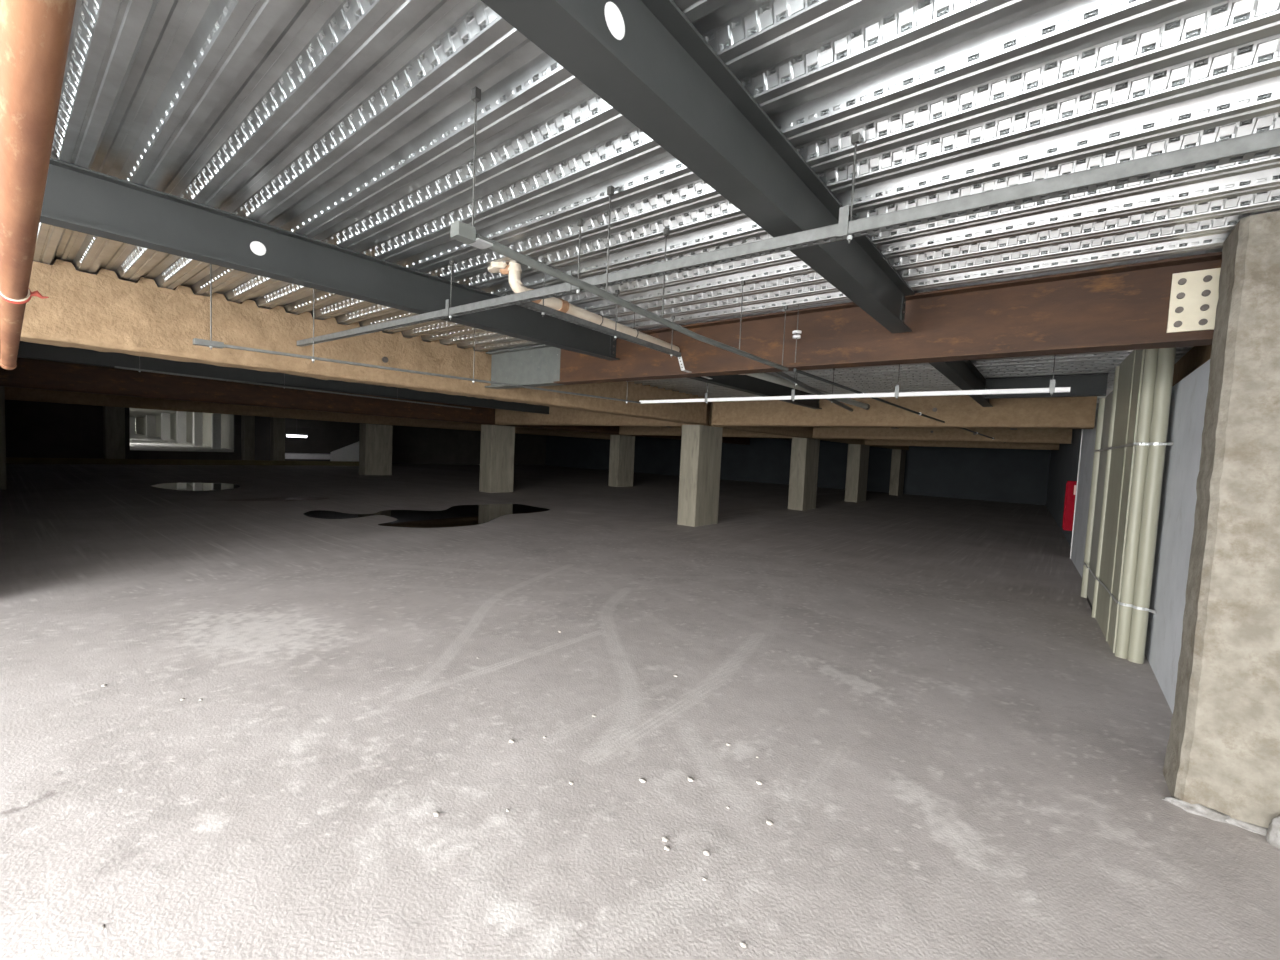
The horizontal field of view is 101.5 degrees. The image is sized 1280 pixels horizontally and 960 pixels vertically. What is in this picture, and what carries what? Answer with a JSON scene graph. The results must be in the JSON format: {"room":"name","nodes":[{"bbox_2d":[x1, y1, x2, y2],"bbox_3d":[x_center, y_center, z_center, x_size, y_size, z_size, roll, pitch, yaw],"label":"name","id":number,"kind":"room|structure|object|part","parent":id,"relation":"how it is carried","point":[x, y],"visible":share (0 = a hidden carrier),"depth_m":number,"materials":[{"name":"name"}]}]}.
{"room":"parking garage","nodes":[
{"label":"parking garage","id":0,"kind":"room"},
{"bbox_2d":[129,408,175,418],"bbox_3d":[-67.005,-8.721,66.326,111.700,0.200,28.300,5,4,39],"label":"ceiling","id":1,"kind":"structure","parent":0,"point":[134,412],"depth_m":59.73,"materials":[{"name":"grey metal"}]},
{"bbox_2d":[136,412,233,449],"bbox_3d":[-63.638,-7.155,69.874,110.732,3.020,9.399,5,4,39],"label":"columns","id":2,"kind":"structure","parent":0,"point":[227,420],"depth_m":44.56,"materials":[{"name":"grey concrete"}]},
{"bbox_2d":[130,433,329,458],"bbox_3d":[-67.061,-5.422,66.631,111.700,0.380,28.000,5,4,39],"label":"floor","id":3,"kind":"structure","parent":0,"point":[137,441],"depth_m":35.34,"materials":[{"name":"white paint"}]},
{"bbox_2d":[130,417,134,433],"bbox_3d":[-89.038,-9.535,91.399,1.000,3.010,1.000,5,4,39],"label":"post","id":4,"kind":"object","parent":3,"relation":"on","point":[132,419],"visible":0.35,"depth_m":91.21,"materials":[{"name":"paint"}]},
{"bbox_2d":[146,415,155,436],"bbox_3d":[-68.842,-7.596,73.536,0.900,3.010,0.900,5,4,39],"label":"post","id":5,"kind":"object","parent":3,"relation":"on","point":[150,419],"visible":0.96,"depth_m":73.23,"materials":[{"name":"paint"}]},
{"bbox_2d":[161,413,169,439],"bbox_3d":[-54.282,-6.150,59.808,0.700,3.010,0.700,5,4,39],"label":"post","id":6,"kind":"object","parent":3,"relation":"on","point":[165,417],"visible":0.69,"depth_m":59.57,"materials":[{"name":"paint"}]},
{"bbox_2d":[176,411,185,442],"bbox_3d":[-41.404,-4.842,47.172,0.600,3.010,0.600,5,4,39],"label":"post","id":7,"kind":"object","parent":3,"relation":"on","point":[180,415],"visible":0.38,"depth_m":46.97,"materials":[{"name":"paint"}]},
{"bbox_2d":[193,412,202,445],"bbox_3d":[-34.123,-4.119,40.308,0.500,3.010,0.500,5,4,39],"label":"post","id":8,"kind":"object","parent":3,"relation":"on","point":[197,416],"visible":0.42,"depth_m":40.14,"materials":[{"name":"paint"}]},
{"bbox_2d":[212,413,220,448],"bbox_3d":[-29.549,-3.690,36.446,0.440,3.010,0.440,5,4,39],"label":"post","id":9,"kind":"object","parent":3,"relation":"on","point":[216,418],"visible":0.65,"depth_m":36.31,"materials":[{"name":"paint"}]},
{"bbox_2d":[5,400,545,464],"bbox_3d":[-19.453,-2.745,36.563,0.300,3.190,33.300,5,4,39],"label":"wall","id":10,"kind":"structure","parent":0,"point":[33,429],"depth_m":29.28,"materials":[{"name":"concrete"}]},
{"bbox_2d":[285,426,358,453],"bbox_3d":[-21.874,-2.992,35.359,2.000,3.600,6.200,5,4,39],"label":"wall","id":11,"kind":"structure","parent":0,"point":[318,440],"depth_m":36.10,"materials":[{"name":"concrete"}]},
{"bbox_2d":[0,464,1279,959],"bbox_3d":[-14.749,-0.853,35.193,83.000,0.002,47.600,5,4,39],"label":"floor","id":12,"kind":"structure","parent":0,"point":[993,786],"depth_m":3.29,"materials":[{"name":"concrete"}]},
{"bbox_2d":[0,386,6,489],"bbox_3d":[-17.167,-1.332,13.856,0.600,3.160,0.430,5,4,39],"label":"concrete column","id":13,"kind":"structure","parent":12,"relation":"on","point":[3,476],"depth_m":13.82,"materials":[{"name":"grey concrete"}]},
{"bbox_2d":[103,406,124,458],"bbox_3d":[-26.086,-2.427,25.925,0.700,3.160,0.700,5,4,39],"label":"concrete column","id":14,"kind":"structure","parent":12,"relation":"on","point":[113,417],"depth_m":25.70,"materials":[{"name":"grey concrete"}]},
{"bbox_2d":[6,457,358,465],"bbox_3d":[-22.322,-0.946,28.383,0.300,0.270,16.300,5,4,39],"label":"trim","id":15,"kind":"structure","parent":12,"relation":"on","point":[91,461],"depth_m":26.27,"materials":[{"name":"black"}]},
{"bbox_2d":[152,483,240,490],"bbox_3d":[-14.259,0.212,16.920,3.220,0.016,2.200,5,4,39],"label":"puddle","id":16,"kind":"object","parent":12,"relation":"on","point":[172,486],"visible":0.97,"depth_m":16.78,"materials":[{"name":"black liquid"}]},
{"bbox_2d":[241,415,254,459],"bbox_3d":[-22.804,-2.532,30.406,0.600,3.160,0.500,5,4,39],"label":"concrete column","id":17,"kind":"structure","parent":12,"relation":"on","point":[247,422],"depth_m":30.22,"materials":[{"name":"grey concrete"}]},
{"bbox_2d":[270,417,284,460],"bbox_3d":[-21.418,-2.497,30.897,0.550,3.160,0.600,5,4,39],"label":"concrete column","id":18,"kind":"structure","parent":12,"relation":"on","point":[277,425],"depth_m":30.71,"materials":[{"name":"grey concrete"}]},
{"bbox_2d":[330,441,358,460],"bbox_3d":[-19.633,-2.082,35.694,0.200,1.950,2.700,5,4,39],"label":"parapet","id":19,"kind":"object","parent":12,"relation":"on","point":[350,452],"visible":0.43,"depth_m":35.35,"materials":[{"name":"white paint"}]},
{"bbox_2d":[359,424,392,474],"bbox_3d":[-13.137,-1.503,25.992,0.700,2.490,1.300,5,4,39],"label":"concrete column","id":20,"kind":"structure","parent":12,"relation":"on","point":[375,441],"depth_m":25.66,"materials":[{"name":"grey concrete"}]},
{"bbox_2d":[304,504,549,527],"bbox_3d":[-4.827,0.850,13.281,3.975,0.016,5.720,5,4,39],"label":"puddle","id":21,"kind":"object","parent":12,"relation":"on","point":[460,515],"visible":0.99,"depth_m":12.61,"materials":[{"name":"black liquid"}]},
{"bbox_2d":[479,425,514,492],"bbox_3d":[-5.417,-0.805,19.833,0.700,2.500,1.050,5,4,39],"label":"concrete column","id":22,"kind":"structure","parent":12,"relation":"on","point":[497,444],"depth_m":19.51,"materials":[{"name":"grey concrete"}]},
{"bbox_2d":[608,435,634,486],"bbox_3d":[-0.898,-0.942,25.854,0.600,2.500,1.200,5,4,39],"label":"concrete column","id":23,"kind":"structure","parent":12,"relation":"on","point":[622,448],"depth_m":25.49,"materials":[{"name":"grey concrete"}]},
{"bbox_2d":[677,425,722,526],"bbox_3d":[1.542,-0.120,13.374,0.530,2.500,1.120,5,4,39],"label":"concrete column","id":24,"kind":"structure","parent":12,"relation":"on","point":[701,445],"depth_m":13.01,"materials":[{"name":"grey concrete"}]},
{"bbox_2d":[703,850,709,855],"bbox_3d":[0.304,1.697,2.380,0.030,0.012,0.026,2,3,-11],"label":"chip","id":25,"kind":"object","parent":12,"relation":"on","point":[706,852],"visible":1,"depth_m":2.38,"materials":[{"name":"white concrete"}]},
{"bbox_2d":[788,438,819,510],"bbox_3d":[5.827,-0.220,18.569,0.540,2.500,1.250,5,4,39],"label":"concrete column","id":26,"kind":"structure","parent":12,"relation":"on","point":[804,451],"depth_m":18.15,"materials":[{"name":"grey concrete"}]},
{"bbox_2d":[844,444,869,501],"bbox_3d":[9.621,-0.308,23.153,0.530,2.500,1.350,5,4,39],"label":"concrete column","id":27,"kind":"structure","parent":12,"relation":"on","point":[858,454],"depth_m":22.69,"materials":[{"name":"grey concrete"}]},
{"bbox_2d":[889,449,905,495],"bbox_3d":[14.217,-0.423,28.855,0.450,2.500,1.200,5,4,39],"label":"concrete column","id":28,"kind":"structure","parent":12,"relation":"on","point":[898,457],"depth_m":28.43,"materials":[{"name":"grey concrete"}]},
{"bbox_2d":[1087,391,1112,609],"bbox_3d":[6.111,0.282,6.906,0.050,2.850,1.091,5,4,37],"label":"board","id":29,"kind":"object","parent":12,"relation":"on","point":[1108,399],"visible":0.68,"depth_m":7.00,"materials":[{"name":"beige"}]},
{"bbox_2d":[1091,349,1144,652],"bbox_3d":[5.323,0.173,5.808,0.083,3.120,1.597,5,4,35],"label":"pipe","id":30,"kind":"object","parent":12,"relation":"on","point":[1128,375],"visible":0.8,"depth_m":5.74,"materials":[{"name":"beige plastic"}]},
{"bbox_2d":[1115,348,1158,658],"bbox_3d":[4.832,0.187,5.076,0.104,3.130,0.104,5,4,39],"label":"pipe","id":31,"kind":"object","parent":12,"relation":"on","point":[1151,355],"visible":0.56,"depth_m":5.05,"materials":[{"name":"beige plastic"}]},
{"bbox_2d":[1161,211,1279,835],"bbox_3d":[3.318,0.235,2.810,0.548,3.186,0.469,5,4,39],"label":"concrete column","id":32,"kind":"structure","parent":12,"relation":"on","point":[1222,762],"depth_m":2.74,"materials":[{"name":"beige concrete"}]},
{"bbox_2d":[1266,815,1279,848],"bbox_3d":[3.201,1.752,2.591,0.144,0.160,0.118,1,4,-33],"label":"lump","id":33,"kind":"object","parent":12,"relation":"on","point":[1273,831],"visible":1,"depth_m":2.60,"materials":[{"name":"white concrete"}]},
{"bbox_2d":[33,0,1279,402],"bbox_3d":[-5.866,-2.954,22.794,52.000,0.068,39.410,5,4,39],"label":"ceiling","id":34,"kind":"structure","parent":0,"point":[348,124],"depth_m":2.31,"materials":[{"name":"silver metal"}]},
{"bbox_2d":[0,0,75,369],"bbox_3d":[-1.479,-0.970,1.235,5.983,1.041,0.066,5,4,39],"label":"pipe","id":35,"kind":"object","parent":34,"relation":"hanging from","point":[35,35],"visible":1,"depth_m":0.82,"materials":[{"name":"metal"}]},
{"bbox_2d":[0,289,48,303],"bbox_3d":[-2.062,-0.625,1.746,0.043,0.078,0.115,5,4,39],"label":"tape","id":36,"kind":"object","parent":35,"relation":"attached to","point":[35,293],"visible":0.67,"depth_m":1.74,"materials":[{"name":"beige plastic"}]},
{"bbox_3d":[-2.059,-0.623,1.720,0.005,0.070,0.070,5,4,39],"label":"cord","id":37,"kind":"part","parent":36,"relation":"part of","materials":[{"name":"beige plastic"}]},
{"bbox_2d":[17,341,548,413],"bbox_3d":[-6.685,-2.225,12.643,0.145,0.302,11.780,5,4,39],"label":"steel beam","id":38,"kind":"structure","parent":34,"relation":"attached to","point":[28,350],"depth_m":10.79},
{"bbox_2d":[115,356,470,408],"bbox_3d":[-6.656,-2.108,11.602,0.040,0.440,7.241,5,4,32],"label":"channel","id":39,"kind":"object","parent":34,"relation":"hanging from","point":[118,367],"visible":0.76,"depth_m":10.47,"materials":[{"name":"metal"}]},
{"bbox_2d":[285,433,307,437],"bbox_3d":[-21.495,-3.439,32.736,0.140,1.517,1.200,5,4,39],"label":"tube light","id":40,"kind":"object","parent":34,"relation":"hanging from","point":[286,434],"visible":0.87,"depth_m":32.71,"materials":[{"name":"white"}]},
{"bbox_2d":[4,387,627,439],"bbox_3d":[-10.598,-3.149,28.890,0.417,0.650,32.150,5,4,39],"label":"beam","id":41,"kind":"structure","parent":34,"relation":"attached to","point":[11,393],"depth_m":21.32,"materials":[{"name":"brown wood"}]},
{"bbox_2d":[40,157,619,360],"bbox_3d":[-3.432,-1.484,2.241,0.145,0.302,10.040,5,4,39],"label":"steel beam","id":42,"kind":"structure","parent":34,"relation":"attached to","point":[76,198],"depth_m":3.43,"materials":[{"name":"grey metal"}]},
{"bbox_3d":[-0.313,-1.562,6.107,0.008,0.222,0.095,5,4,39],"label":"plate","id":43,"kind":"part","parent":42,"relation":"part of","materials":[{"name":"grey paint"}]},
{"bbox_2d":[20,259,706,423],"bbox_3d":[-2.096,-1.628,8.421,0.482,0.711,11.351,5,4,39],"label":"beam","id":44,"kind":"structure","parent":34,"relation":"attached to","point":[102,311],"depth_m":5.60,"materials":[{"name":"brown wood"}]},
{"bbox_2d":[0,357,749,444],"bbox_3d":[-2.855,-2.443,22.681,0.412,0.646,32.150,5,4,39],"label":"beam","id":45,"kind":"structure","parent":34,"relation":"attached to","point":[28,373],"depth_m":13.08,"materials":[{"name":"wood"}]},
{"bbox_2d":[193,264,640,403],"bbox_3d":[-1.648,-1.376,5.506,0.087,0.750,4.670,6,5,44],"label":"channel","id":46,"kind":"object","parent":34,"relation":"hanging from","point":[208,343],"visible":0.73,"depth_m":4.49,"materials":[{"name":"metal"}]},
{"bbox_3d":[-3.214,-1.357,3.916,0.008,0.750,0.009,5,4,39],"label":"hanger rod","id":47,"kind":"part","parent":46,"relation":"part of","materials":[{"name":"metal"}]},
{"bbox_3d":[-2.741,-1.363,4.390,0.008,0.750,0.009,5,4,39],"label":"hanger rod","id":48,"kind":"part","parent":46,"relation":"part of","materials":[{"name":"metal"}]},
{"bbox_3d":[-1.716,-1.374,5.416,0.008,0.750,0.009,5,4,39],"label":"hanger rod","id":49,"kind":"part","parent":46,"relation":"part of","materials":[{"name":"metal"}]},
{"bbox_2d":[488,261,679,351],"bbox_3d":[-0.367,-1.517,4.797,0.276,0.330,2.338,5,4,39],"label":"drain pipe","id":50,"kind":"object","parent":34,"relation":"hanging from","point":[514,270],"visible":0.8,"depth_m":4.33,"materials":[{"name":"beige plastic"}]},
{"bbox_2d":[495,402,709,426],"bbox_3d":[-1.686,-2.033,16.454,8.950,0.655,0.419,5,4,39],"label":"beam","id":51,"kind":"structure","parent":34,"relation":"attached to","point":[557,416],"depth_m":16.54,"materials":[{"name":"brown wood"}]},
{"bbox_2d":[503,257,712,378],"bbox_3d":[-0.033,-1.374,4.716,0.069,0.518,2.956,5,4,35],"label":"channel","id":52,"kind":"object","parent":34,"relation":"hanging from","point":[542,309],"visible":0.97,"depth_m":4.33,"materials":[{"name":"metal"}]},
{"bbox_3d":[-0.699,-1.402,3.805,0.008,0.420,0.009,5,4,39],"label":"hanger rod","id":53,"kind":"part","parent":52,"relation":"part of","materials":[{"name":"metal"}]},
{"bbox_3d":[-0.203,-1.418,4.495,0.008,0.420,0.009,5,4,39],"label":"hanger rod","id":54,"kind":"part","parent":52,"relation":"part of","materials":[{"name":"metal"}]},
{"bbox_2d":[450,86,788,371],"bbox_3d":[0.305,-1.252,3.397,0.129,0.580,3.486,5,4,36],"label":"channel","id":55,"kind":"object","parent":34,"relation":"hanging from","point":[462,232],"visible":0.98,"depth_m":2.54,"materials":[{"name":"metal"}]},
{"bbox_3d":[-0.644,-1.233,2.032,0.007,0.550,0.008,5,4,39],"label":"hanger rod","id":56,"kind":"part","parent":55,"relation":"part of","materials":[{"name":"metal"}]},
{"bbox_3d":[-0.636,-0.938,2.077,0.075,0.008,0.070,5,4,39],"label":"foot plate","id":57,"kind":"part","parent":55,"relation":"part of","materials":[{"name":"metal"}]},
{"bbox_3d":[-0.164,-1.251,2.737,0.007,0.550,0.008,5,4,39],"label":"hanger rod","id":58,"kind":"part","parent":55,"relation":"part of","materials":[{"name":"metal"}]},
{"bbox_3d":[0.150,-1.264,3.216,0.007,0.550,0.008,5,4,39],"label":"hanger rod","id":59,"kind":"part","parent":55,"relation":"part of","materials":[{"name":"metal"}]},
{"bbox_3d":[0.792,-1.284,4.085,0.007,0.550,0.008,5,4,39],"label":"hanger rod","id":60,"kind":"part","parent":55,"relation":"part of","materials":[{"name":"metal"}]},
{"bbox_3d":[1.297,-1.297,4.706,0.007,0.550,0.008,5,4,39],"label":"hanger rod","id":61,"kind":"part","parent":55,"relation":"part of","materials":[{"name":"metal"}]},
{"bbox_2d":[481,0,914,332],"bbox_3d":[-1.020,-1.264,0.307,0.145,0.302,10.040,5,4,39],"label":"steel beam","id":62,"kind":"structure","parent":34,"relation":"attached to","point":[646,59],"depth_m":1.82,"materials":[{"name":"grey metal"}]},
{"bbox_3d":[2.099,-1.342,4.172,0.008,0.222,0.095,5,4,39],"label":"plate","id":63,"kind":"part","parent":62,"relation":"part of","materials":[{"name":"grey paint"}]},
{"bbox_2d":[619,426,797,437],"bbox_3d":[2.638,-2.143,21.833,8.950,0.653,0.416,5,4,39],"label":"beam","id":64,"kind":"structure","parent":34,"relation":"attached to","point":[623,430],"depth_m":22.60,"materials":[{"name":"brown wood"}]},
{"bbox_2d":[687,374,821,408],"bbox_3d":[1.869,-1.611,8.717,0.145,0.302,6.220,5,4,39],"label":"steel beam","id":65,"kind":"structure","parent":34,"relation":"attached to","point":[745,383],"depth_m":8.88,"materials":[{"name":"grey metal"}]},
{"bbox_2d":[773,438,791,440],"bbox_3d":[5.998,-2.545,28.420,0.145,0.302,14.070,5,4,39],"label":"steel beam","id":66,"kind":"structure","parent":34,"relation":"attached to","point":[773,438],"depth_m":32.01,"materials":[{"name":"brown metal"}]},
{"bbox_2d":[297,128,1279,346],"bbox_3d":[-0.654,-1.361,3.356,7.485,0.445,0.057,5,4,37],"label":"cable tray","id":67,"kind":"object","parent":34,"relation":"hanging from","point":[1265,143],"visible":0.98,"depth_m":2.07,"materials":[{"name":"metal"}]},
{"bbox_3d":[-1.421,-1.429,3.932,0.008,0.445,0.009,5,4,39],"label":"hanger rod","id":68,"kind":"part","parent":67,"relation":"part of","materials":[{"name":"metal"}]},
{"bbox_3d":[-0.366,-1.336,3.145,0.008,0.445,0.009,5,4,39],"label":"hanger rod","id":69,"kind":"part","parent":67,"relation":"part of","materials":[{"name":"metal"}]},
{"bbox_3d":[0.897,-1.225,2.202,0.008,0.445,0.009,5,4,39],"label":"hanger rod","id":70,"kind":"part","parent":67,"relation":"part of","materials":[{"name":"metal"}]},
{"bbox_2d":[792,304,801,362],"bbox_3d":[1.390,-1.298,4.630,0.076,0.510,0.076,5,4,39],"label":"sprinkler head","id":71,"kind":"object","parent":34,"relation":"hanging from","point":[797,331],"visible":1,"depth_m":4.62},
{"bbox_3d":[1.390,-1.298,4.630,0.007,0.510,0.008,5,4,39],"label":"hanger rod","id":72,"kind":"part","parent":71,"relation":"part of","materials":[{"name":"metal"}]},
{"bbox_2d":[709,402,908,449],"bbox_3d":[8.566,-1.865,21.692,0.448,0.651,21.000,5,4,39],"label":"beam","id":73,"kind":"structure","parent":34,"relation":"attached to","point":[800,432],"depth_m":16.95,"materials":[{"name":"brown wood"}]},
{"bbox_2d":[771,368,852,410],"bbox_3d":[2.545,-1.395,7.261,0.041,0.530,4.689,5,4,31],"label":"channel","id":74,"kind":"object","parent":34,"relation":"hanging from","point":[796,382],"visible":0.61,"depth_m":6.51,"materials":[{"name":"metal"}]},
{"bbox_2d":[739,373,869,409],"bbox_3d":[2.452,-1.287,7.528,0.475,0.113,5.075,6,5,45],"label":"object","id":75,"kind":"object","parent":74,"relation":"on","point":[764,376],"visible":0.47,"depth_m":6.90,"materials":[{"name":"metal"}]},
{"bbox_2d":[485,251,1221,388],"bbox_3d":[0.705,-1.374,5.514,7.560,0.518,0.220,5,4,39],"label":"steel beam","id":76,"kind":"structure","parent":34,"relation":"attached to","point":[1172,302],"depth_m":4.09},
{"bbox_3d":[3.509,-1.118,3.247,0.310,0.370,0.016,5,4,39],"label":"connection plate","id":77,"kind":"part","parent":76,"relation":"part of","materials":[{"name":"beige metal"}]},
{"bbox_2d":[639,355,1069,403],"bbox_3d":[1.955,-1.285,6.265,5.000,0.690,0.047,5,4,39],"label":"channel","id":78,"kind":"object","parent":34,"relation":"hanging from","point":[1052,389],"visible":0.97,"depth_m":5.65,"materials":[{"name":"white paint"}]},
{"bbox_3d":[3.795,-1.117,4.781,0.008,0.690,0.009,5,4,39],"label":"hanger rod","id":79,"kind":"part","parent":78,"relation":"part of","materials":[{"name":"metal"}]},
{"bbox_2d":[711,395,1096,428],"bbox_3d":[4.684,-1.421,10.790,7.140,0.652,0.490,5,4,39],"label":"beam","id":80,"kind":"structure","parent":34,"relation":"attached to","point":[957,411],"depth_m":9.96,"materials":[{"name":"brown wood"}]},
{"bbox_2d":[813,427,1072,443],"bbox_3d":[8.816,-1.533,16.089,6.940,0.655,0.451,5,4,39],"label":"beam","id":81,"kind":"structure","parent":34,"relation":"attached to","point":[1054,436],"depth_m":15.55,"materials":[{"name":"brown wood"}]},
{"bbox_2d":[793,368,1005,442],"bbox_3d":[6.584,-1.101,10.802,0.049,0.053,15.888,5,4,40],"label":"conduit","id":82,"kind":"object","parent":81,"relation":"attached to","point":[794,369],"visible":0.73,"depth_m":6.11,"materials":[{"name":"grey metal"}]},
{"bbox_2d":[929,360,992,406],"bbox_3d":[4.223,-1.396,6.830,0.145,0.302,6.220,5,4,39],"label":"steel beam","id":83,"kind":"structure","parent":34,"relation":"attached to","point":[963,374],"depth_m":6.91,"materials":[{"name":"grey metal"}]},
{"bbox_2d":[865,439,1059,449],"bbox_3d":[12.608,-1.642,21.014,6.680,0.651,0.417,5,4,39],"label":"beam","id":84,"kind":"structure","parent":34,"relation":"attached to","point":[1035,446],"depth_m":20.57,"materials":[{"name":"brown wood"}]},
{"bbox_2d":[984,373,1107,398],"bbox_3d":[5.897,-1.367,7.654,1.410,0.302,0.145,5,4,39],"label":"steel beam","id":85,"kind":"structure","parent":34,"relation":"attached to","point":[1094,384],"depth_m":7.55,"materials":[{"name":"grey metal"}]},
{"bbox_2d":[545,435,1050,504],"bbox_3d":[3.636,-1.827,39.578,46.000,3.320,0.300,5,4,39],"label":"wall","id":86,"kind":"structure","parent":0,"point":[988,474],"depth_m":31.08,"materials":[{"name":"grey paint"}]},
{"bbox_2d":[1046,345,1211,713],"bbox_3d":[12.160,-0.034,14.310,1.018,3.190,28.521,5,4,35],"label":"wall","id":87,"kind":"structure","parent":0,"point":[1175,530],"depth_m":4.70,"materials":[{"name":"grey paint"}]},
{"bbox_2d":[1062,481,1076,530],"bbox_3d":[9.348,0.553,11.347,0.215,1.060,0.520,5,4,39],"label":"cabinet","id":88,"kind":"object","parent":87,"relation":"attached to","point":[1070,492],"visible":0.67,"depth_m":11.17,"materials":[{"name":"red metal"}]},
{"bbox_3d":[9.277,0.545,11.417,0.015,0.980,0.400,5,4,39],"label":"door","id":89,"kind":"part","parent":88,"relation":"part of","materials":[{"name":"red paint"}]},
{"bbox_2d":[1070,429,1082,558],"bbox_3d":[8.917,0.196,10.660,0.030,2.850,0.060,5,4,39],"label":"trim","id":90,"kind":"structure","parent":87,"relation":"attached to","point":[1082,429],"depth_m":10.64,"materials":[{"name":"white paint"}]},
{"bbox_2d":[1081,398,1104,597],"bbox_3d":[6.494,0.268,7.463,0.108,2.850,0.110,5,4,39],"label":"pipe","id":91,"kind":"object","parent":87,"relation":"attached to","point":[1101,406],"visible":0.6,"depth_m":7.44,"materials":[{"name":"beige plastic"}]},
{"bbox_2d":[1083,562,1155,613],"bbox_3d":[5.505,1.201,6.267,0.229,0.060,3.092,5,4,30],"label":"band","id":92,"kind":"object","parent":87,"relation":"attached to","point":[1095,577],"visible":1,"depth_m":5.14,"materials":[{"name":"metal"}]},
{"bbox_2d":[1093,442,1172,451],"bbox_3d":[5.577,-0.380,6.177,0.229,0.030,3.092,5,4,30],"label":"band","id":93,"kind":"object","parent":87,"relation":"attached to","point":[1134,443],"visible":1,"depth_m":5.08,"materials":[{"name":"metal"}]},
{"bbox_2d":[1127,347,1175,663],"bbox_3d":[4.868,0.195,4.970,0.116,3.130,0.116,5,4,39],"label":"pipe","id":94,"kind":"object","parent":87,"relation":"attached to","point":[1162,392],"visible":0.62,"depth_m":4.94,"materials":[{"name":"beige plastic"}]}
]}

